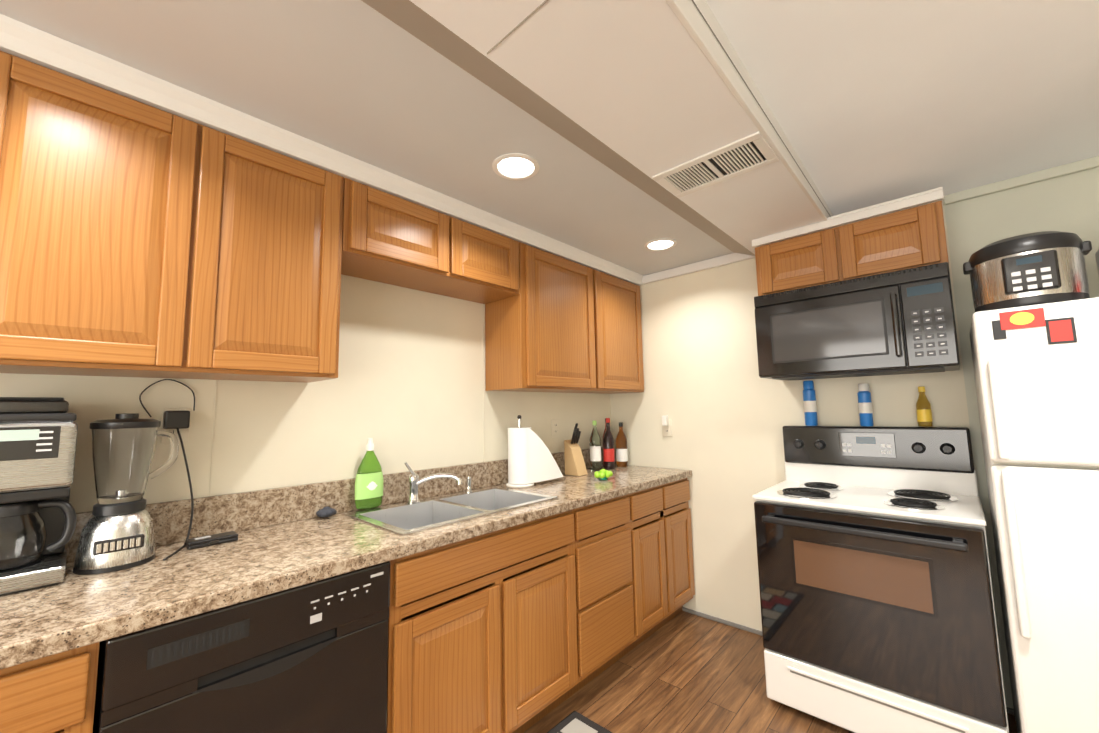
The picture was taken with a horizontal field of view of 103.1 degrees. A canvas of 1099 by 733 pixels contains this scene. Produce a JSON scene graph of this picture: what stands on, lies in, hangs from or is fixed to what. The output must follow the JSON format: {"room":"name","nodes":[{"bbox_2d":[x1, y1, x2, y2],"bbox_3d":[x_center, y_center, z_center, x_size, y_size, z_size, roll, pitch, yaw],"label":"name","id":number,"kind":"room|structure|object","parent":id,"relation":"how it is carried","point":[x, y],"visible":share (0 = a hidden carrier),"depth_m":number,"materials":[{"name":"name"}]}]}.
{"room":"kitchen","nodes":[
{"label":"kitchen","id":0,"kind":"room"},
{"bbox_2d":[0,274,611,512],"bbox_3d":[-1.374,0.201,1.463,0.120,2.600,5.540,-6,-8,42],"label":"wall","id":1,"kind":"structure","parent":0,"point":[406,385],"depth_m":1.94,"materials":[{"name":"paint"}]},
{"bbox_2d":[139,379,194,560],"bbox_3d":[-1.198,0.303,1.374,0.240,0.542,0.146,-6,-8,42],"label":"outlet","id":2,"kind":"object","parent":1,"relation":"attached to","point":[176,421],"visible":1,"depth_m":1.45,"materials":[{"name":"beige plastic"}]},
{"bbox_2d":[0,51,351,382],"bbox_3d":[-1.204,-0.360,1.388,0.316,0.775,0.943,-6,-8,42],"label":"upper cabinet","id":3,"kind":"object","parent":1,"relation":"attached to","point":[139,239],"depth_m":1.24,"materials":[{"name":"brown wood"}]},
{"bbox_2d":[348,180,527,306],"bbox_3d":[-0.575,-0.545,2.093,0.316,0.290,0.918,-6,-8,42],"label":"upper cabinet","id":4,"kind":"object","parent":1,"relation":"attached to","point":[396,241],"depth_m":1.96,"materials":[{"name":"brown wood"}]},
{"bbox_2d":[551,419,558,436],"bbox_3d":[0.039,0.406,2.876,0.008,0.116,0.072,-6,-8,42],"label":"electrical outlet","id":5,"kind":"object","parent":1,"relation":"attached to","point":[555,427],"visible":1,"depth_m":2.87,"materials":[{"name":"beige plastic"}]},
{"bbox_2d":[485,244,643,393],"bbox_3d":[0.161,-0.232,2.853,0.316,0.790,1.224,-6,-8,42],"label":"upper cabinet","id":6,"kind":"object","parent":1,"relation":"attached to","point":[577,328],"depth_m":2.55,"materials":[{"name":"brown wood"}]},
{"bbox_2d":[0,14,642,285],"bbox_3d":[-0.661,-0.752,1.799,0.070,0.063,3.946,-6,-8,42],"label":"crown molding","id":7,"kind":"structure","parent":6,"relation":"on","point":[19,39],"depth_m":1.42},
{"bbox_2d":[209,304,483,495],"bbox_3d":[0.555,0.337,1.597,2.502,2.280,2.462,-6,-8,42],"label":"trim","id":8,"kind":"structure","parent":0,"point":[213,436],"depth_m":1.57,"materials":[{"name":"paint"}]},
{"bbox_2d":[0,0,1098,275],"bbox_3d":[-0.089,-1.088,0.373,3.690,0.425,5.540,-6,-8,42],"label":"ceiling","id":9,"kind":"structure","parent":0,"point":[602,112],"depth_m":1.35,"materials":[{"name":"paint"}]},
{"bbox_2d":[492,153,538,179],"bbox_3d":[-0.134,-0.796,1.746,0.188,0.007,0.188,-6,-8,42],"label":"recessed light","id":10,"kind":"object","parent":9,"relation":"in","point":[515,166],"visible":1,"depth_m":1.74,"materials":[{"name":"white"}]},
{"bbox_2d":[486,0,830,228],"bbox_3d":[-0.355,-0.893,0.605,0.414,0.099,5.300,-6,-8,42],"label":"ceiling beam","id":11,"kind":"structure","parent":9,"relation":"attached to","point":[685,20],"depth_m":1.24,"materials":[{"name":"grey paint"}]},
{"bbox_2d":[644,238,676,250],"bbox_3d":[0.662,-0.725,2.601,0.188,0.007,0.188,-6,-8,42],"label":"recessed light","id":12,"kind":"object","parent":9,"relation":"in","point":[659,244],"visible":1,"depth_m":2.60,"materials":[{"name":"white"}]},
{"bbox_2d":[652,131,779,197],"bbox_3d":[0.627,-0.754,1.663,0.400,0.008,0.230,-6,-8,42],"label":"ceiling vent","id":13,"kind":"object","parent":9,"relation":"in","point":[749,153],"visible":1,"depth_m":1.64,"materials":[{"name":"beige metal"}]},
{"bbox_2d":[523,611,1017,732],"bbox_3d":[-0.040,1.376,0.123,3.690,0.060,5.540,-6,-8,42],"label":"floor","id":14,"kind":"structure","parent":0,"point":[684,672],"depth_m":2.05,"materials":[{"name":"laminate"}]},
{"bbox_2d":[0,642,99,732],"bbox_3d":[-1.246,1.014,0.952,0.616,0.876,0.305,-6,-8,42],"label":"base cabinet","id":15,"kind":"object","parent":14,"relation":"on","point":[55,693],"depth_m":0.85,"materials":[{"name":"brown wood"}]},
{"bbox_2d":[92,561,390,732],"bbox_3d":[-0.916,1.043,1.290,0.607,0.872,0.622,-6,-8,42],"label":"dishwasher","id":16,"kind":"object","parent":14,"relation":"on","point":[312,657],"visible":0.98,"depth_m":1.10,"materials":[{"name":"black"}]},
{"bbox_2d":[387,552,419,732],"bbox_3d":[-0.925,1.042,1.297,0.616,0.876,0.782,-6,-8,42],"label":"base cabinet","id":17,"kind":"object","parent":14,"relation":"on","point":[403,686],"depth_m":1.38,"materials":[{"name":"brown wood"}]},
{"bbox_2d":[420,525,523,732],"bbox_3d":[-0.530,1.077,1.721,0.616,0.876,0.519,-6,-8,42],"label":"base cabinet","id":18,"kind":"object","parent":14,"relation":"on","point":[522,628],"depth_m":1.56,"materials":[{"name":"brown wood"}]},
{"bbox_2d":[520,507,591,731],"bbox_3d":[-0.259,1.102,2.012,0.616,0.876,0.560,-6,-8,42],"label":"base cabinet","id":19,"kind":"object","parent":14,"relation":"on","point":[554,548],"depth_m":1.87,"materials":[{"name":"brown wood"}]},
{"bbox_2d":[547,711,611,732],"bbox_3d":[0.003,1.477,1.476,0.460,0.009,0.808,-6,-8,42],"label":"rug","id":20,"kind":"object","parent":14,"relation":"on","point":[574,722],"visible":1,"depth_m":1.82,"materials":[{"name":"grey fabric"}]},
{"bbox_2d":[584,491,647,679],"bbox_3d":[0.065,1.130,2.360,0.616,0.876,0.612,-6,-8,42],"label":"base cabinet","id":21,"kind":"object","parent":14,"relation":"on","point":[617,604],"depth_m":2.21,"materials":[{"name":"brown wood"}]},
{"bbox_2d":[0,447,691,669],"bbox_3d":[-0.321,0.604,1.992,0.634,0.359,3.038,-6,-8,42],"label":"countertop","id":22,"kind":"structure","parent":21,"relation":"on","point":[288,538],"depth_m":1.43,"materials":[{"name":"stone"}]},
{"bbox_2d":[0,397,77,595],"bbox_3d":[-1.377,0.316,1.120,0.230,0.470,0.232,-6,-8,42],"label":"coffee maker","id":23,"kind":"object","parent":22,"relation":"on","point":[38,444],"visible":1,"depth_m":1.09,"materials":[{"name":"silver metal"}]},
{"bbox_2d":[73,413,178,574],"bbox_3d":[-1.224,0.351,1.275,0.166,0.426,0.204,-6,-8,42],"label":"blender","id":24,"kind":"object","parent":22,"relation":"on","point":[117,533],"visible":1,"depth_m":1.22,"materials":[{"name":"silver metal"}]},
{"bbox_2d":[186,531,237,549],"bbox_3d":[-1.101,0.566,1.425,0.062,0.023,0.130,-6,-8,42],"label":"case","id":25,"kind":"object","parent":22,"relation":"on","point":[208,540],"visible":1,"depth_m":1.41,"materials":[{"name":"black plastic"}]},
{"bbox_2d":[316,506,336,517],"bbox_3d":[-0.896,0.584,1.753,0.065,0.042,0.077,-6,-8,42],"label":"scrubber","id":26,"kind":"object","parent":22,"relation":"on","point":[325,512],"visible":0.98,"depth_m":1.73,"materials":[{"name":"grey"}]},
{"bbox_2d":[355,438,382,509],"bbox_3d":[-0.781,0.462,1.895,0.059,0.299,0.124,-6,-8,42],"label":"dish soap bottle","id":27,"kind":"object","parent":22,"relation":"on","point":[369,486],"visible":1,"depth_m":1.87,"materials":[{"name":"green plastic"}]},
{"bbox_2d":[403,461,472,503],"bbox_3d":[-0.474,0.527,2.044,0.208,0.188,0.381,-6,-8,42],"label":"faucet","id":28,"kind":"object","parent":22,"relation":"on","point":[413,479],"depth_m":1.98,"materials":[{"name":"silver metal"}]},
{"bbox_2d":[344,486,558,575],"bbox_3d":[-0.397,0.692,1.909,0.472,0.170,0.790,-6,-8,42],"label":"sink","id":29,"kind":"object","parent":22,"relation":"in","point":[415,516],"depth_m":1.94,"materials":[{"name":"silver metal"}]},
{"bbox_2d":[506,415,563,487],"bbox_3d":[-0.090,0.472,2.512,0.156,0.388,0.378,-6,-8,42],"label":"paper towel holder","id":30,"kind":"object","parent":22,"relation":"on","point":[531,461],"visible":1,"depth_m":2.39,"materials":[{"name":"white paper"}]},
{"bbox_2d":[564,423,587,475],"bbox_3d":[0.167,0.527,2.796,0.114,0.327,0.095,-6,-8,42],"label":"knife block","id":31,"kind":"object","parent":22,"relation":"on","point":[574,462],"visible":0.98,"depth_m":2.77,"materials":[{"name":"brown wood"}]},
{"bbox_2d":[590,420,600,469],"bbox_3d":[0.316,0.542,3.010,0.077,0.335,0.076,-6,-8,42],"label":"liquor bottle","id":32,"kind":"object","parent":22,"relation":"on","point":[595,451],"visible":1,"depth_m":2.98,"materials":[{"name":"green glass"}]},
{"bbox_2d":[594,469,612,479],"bbox_3d":[0.318,0.634,2.569,0.095,0.062,0.133,-6,-8,42],"label":"toy","id":33,"kind":"object","parent":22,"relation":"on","point":[603,474],"visible":0.98,"depth_m":2.54,"materials":[{"name":"green plastic"}]},
{"bbox_2d":[603,418,614,468],"bbox_3d":[0.412,0.535,3.041,0.077,0.350,0.076,-6,-8,42],"label":"wine bottle","id":34,"kind":"object","parent":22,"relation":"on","point":[608,451],"visible":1,"depth_m":3.01,"materials":[{"name":"red"}]},
{"bbox_2d":[616,422,627,466],"bbox_3d":[0.522,0.563,3.165,0.083,0.315,0.082,-6,-8,42],"label":"bottle","id":35,"kind":"object","parent":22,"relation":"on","point":[621,451],"visible":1,"depth_m":3.13,"materials":[{"name":"orange glass"}]},
{"bbox_2d":[640,482,679,636],"bbox_3d":[0.358,1.156,2.675,0.616,0.876,0.470,-6,-8,42],"label":"base cabinet","id":36,"kind":"object","parent":14,"relation":"on","point":[659,520],"depth_m":2.55,"materials":[{"name":"brown wood"}]},
{"bbox_2d":[672,478,694,612],"bbox_3d":[0.569,1.175,2.901,0.616,0.876,0.430,-6,-8,42],"label":"base cabinet","id":37,"kind":"object","parent":14,"relation":"on","point":[685,588],"depth_m":2.76,"materials":[{"name":"brown wood"}]},
{"bbox_2d":[752,425,1008,732],"bbox_3d":[1.425,0.891,1.947,0.776,1.215,0.672,-6,-8,42],"label":"stove","id":38,"kind":"object","parent":14,"relation":"on","point":[877,602],"visible":1,"depth_m":1.75,"materials":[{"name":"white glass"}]},
{"bbox_2d":[803,381,817,425],"bbox_3d":[1.429,0.201,2.395,0.061,0.245,0.061,-6,-8,42],"label":"spray can","id":39,"kind":"object","parent":38,"relation":"on","point":[810,405],"visible":1,"depth_m":2.37,"materials":[{"name":"blue metal"}]},
{"bbox_2d":[857,383,873,425],"bbox_3d":[1.611,0.195,2.227,0.057,0.215,0.057,-6,-8,42],"label":"spray can","id":40,"kind":"object","parent":38,"relation":"on","point":[865,406],"visible":1,"depth_m":2.21,"materials":[{"name":"blue metal"}]},
{"bbox_2d":[916,386,932,426],"bbox_3d":[1.777,0.189,2.072,0.055,0.190,0.055,-6,-8,42],"label":"oil bottle","id":41,"kind":"object","parent":38,"relation":"on","point":[924,411],"visible":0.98,"depth_m":2.06,"materials":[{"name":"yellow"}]},
{"bbox_2d":[969,297,1098,732],"bbox_3d":[1.987,0.606,1.410,0.770,1.652,0.685,-6,-8,42],"label":"fridge","id":42,"kind":"object","parent":14,"relation":"on","point":[1036,371],"visible":1,"depth_m":1.38,"materials":[{"name":"white metal"}]},
{"bbox_2d":[963,231,1091,311],"bbox_3d":[1.733,-0.333,1.591,0.316,0.282,0.296,-6,-8,42],"label":"rice cooker","id":43,"kind":"object","parent":42,"relation":"on","point":[1037,268],"visible":0.92,"depth_m":1.49,"materials":[{"name":"silver plastic"}]},
{"bbox_2d":[1095,247,1098,276],"bbox_3d":[1.938,-0.364,1.436,0.164,0.306,0.152,-6,-8,42],"label":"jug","id":44,"kind":"object","parent":42,"relation":"on","point":[1097,256],"visible":1,"depth_m":1.50,"materials":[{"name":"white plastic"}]},
{"bbox_2d":[610,167,1098,708],"bbox_3d":[1.777,0.217,2.237,3.450,2.600,0.120,-6,-8,42],"label":"wall","id":45,"kind":"structure","parent":0,"point":[718,403],"depth_m":2.68,"materials":[{"name":"paint"}]},
{"bbox_2d":[662,416,671,436],"bbox_3d":[0.803,0.412,3.014,0.072,0.143,0.044,-6,-8,42],"label":"outlet","id":46,"kind":"object","parent":45,"relation":"attached to","point":[666,426],"visible":1,"depth_m":3.01,"materials":[{"name":"beige plastic"}]},
{"bbox_2d":[682,607,1013,714],"bbox_3d":[1.756,1.495,2.058,3.450,0.022,0.013,-6,-8,42],"label":"baseboard","id":47,"kind":"structure","parent":45,"relation":"attached to","point":[758,632],"depth_m":2.66,"materials":[{"name":"grey"}]},
{"bbox_2d":[755,200,948,295],"bbox_3d":[1.512,-0.537,2.232,0.768,0.280,0.331,-6,-8,42],"label":"upper cabinet","id":48,"kind":"object","parent":45,"relation":"attached to","point":[913,237],"visible":0.88,"depth_m":2.07,"materials":[{"name":"brown wood"}]},
{"bbox_2d":[752,187,943,247],"bbox_3d":[1.404,-0.712,2.136,0.783,0.051,0.028,-6,-8,42],"label":"trim","id":49,"kind":"structure","parent":48,"relation":"on","point":[910,201],"depth_m":2.06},
{"bbox_2d":[754,262,959,380],"bbox_3d":[1.483,-0.174,2.157,0.764,0.436,0.431,-6,-8,42],"label":"microwave","id":50,"kind":"object","parent":48,"relation":"attached to","point":[897,322],"visible":1,"depth_m":1.98,"materials":[{"name":"black plastic"}]},
{"bbox_2d":[642,156,1098,283],"bbox_3d":[1.827,-0.775,2.169,3.120,0.081,0.029,-6,-8,42],"label":"trim","id":51,"kind":"structure","parent":45,"relation":"attached to","point":[1054,172],"depth_m":2.02,"materials":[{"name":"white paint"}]}
]}

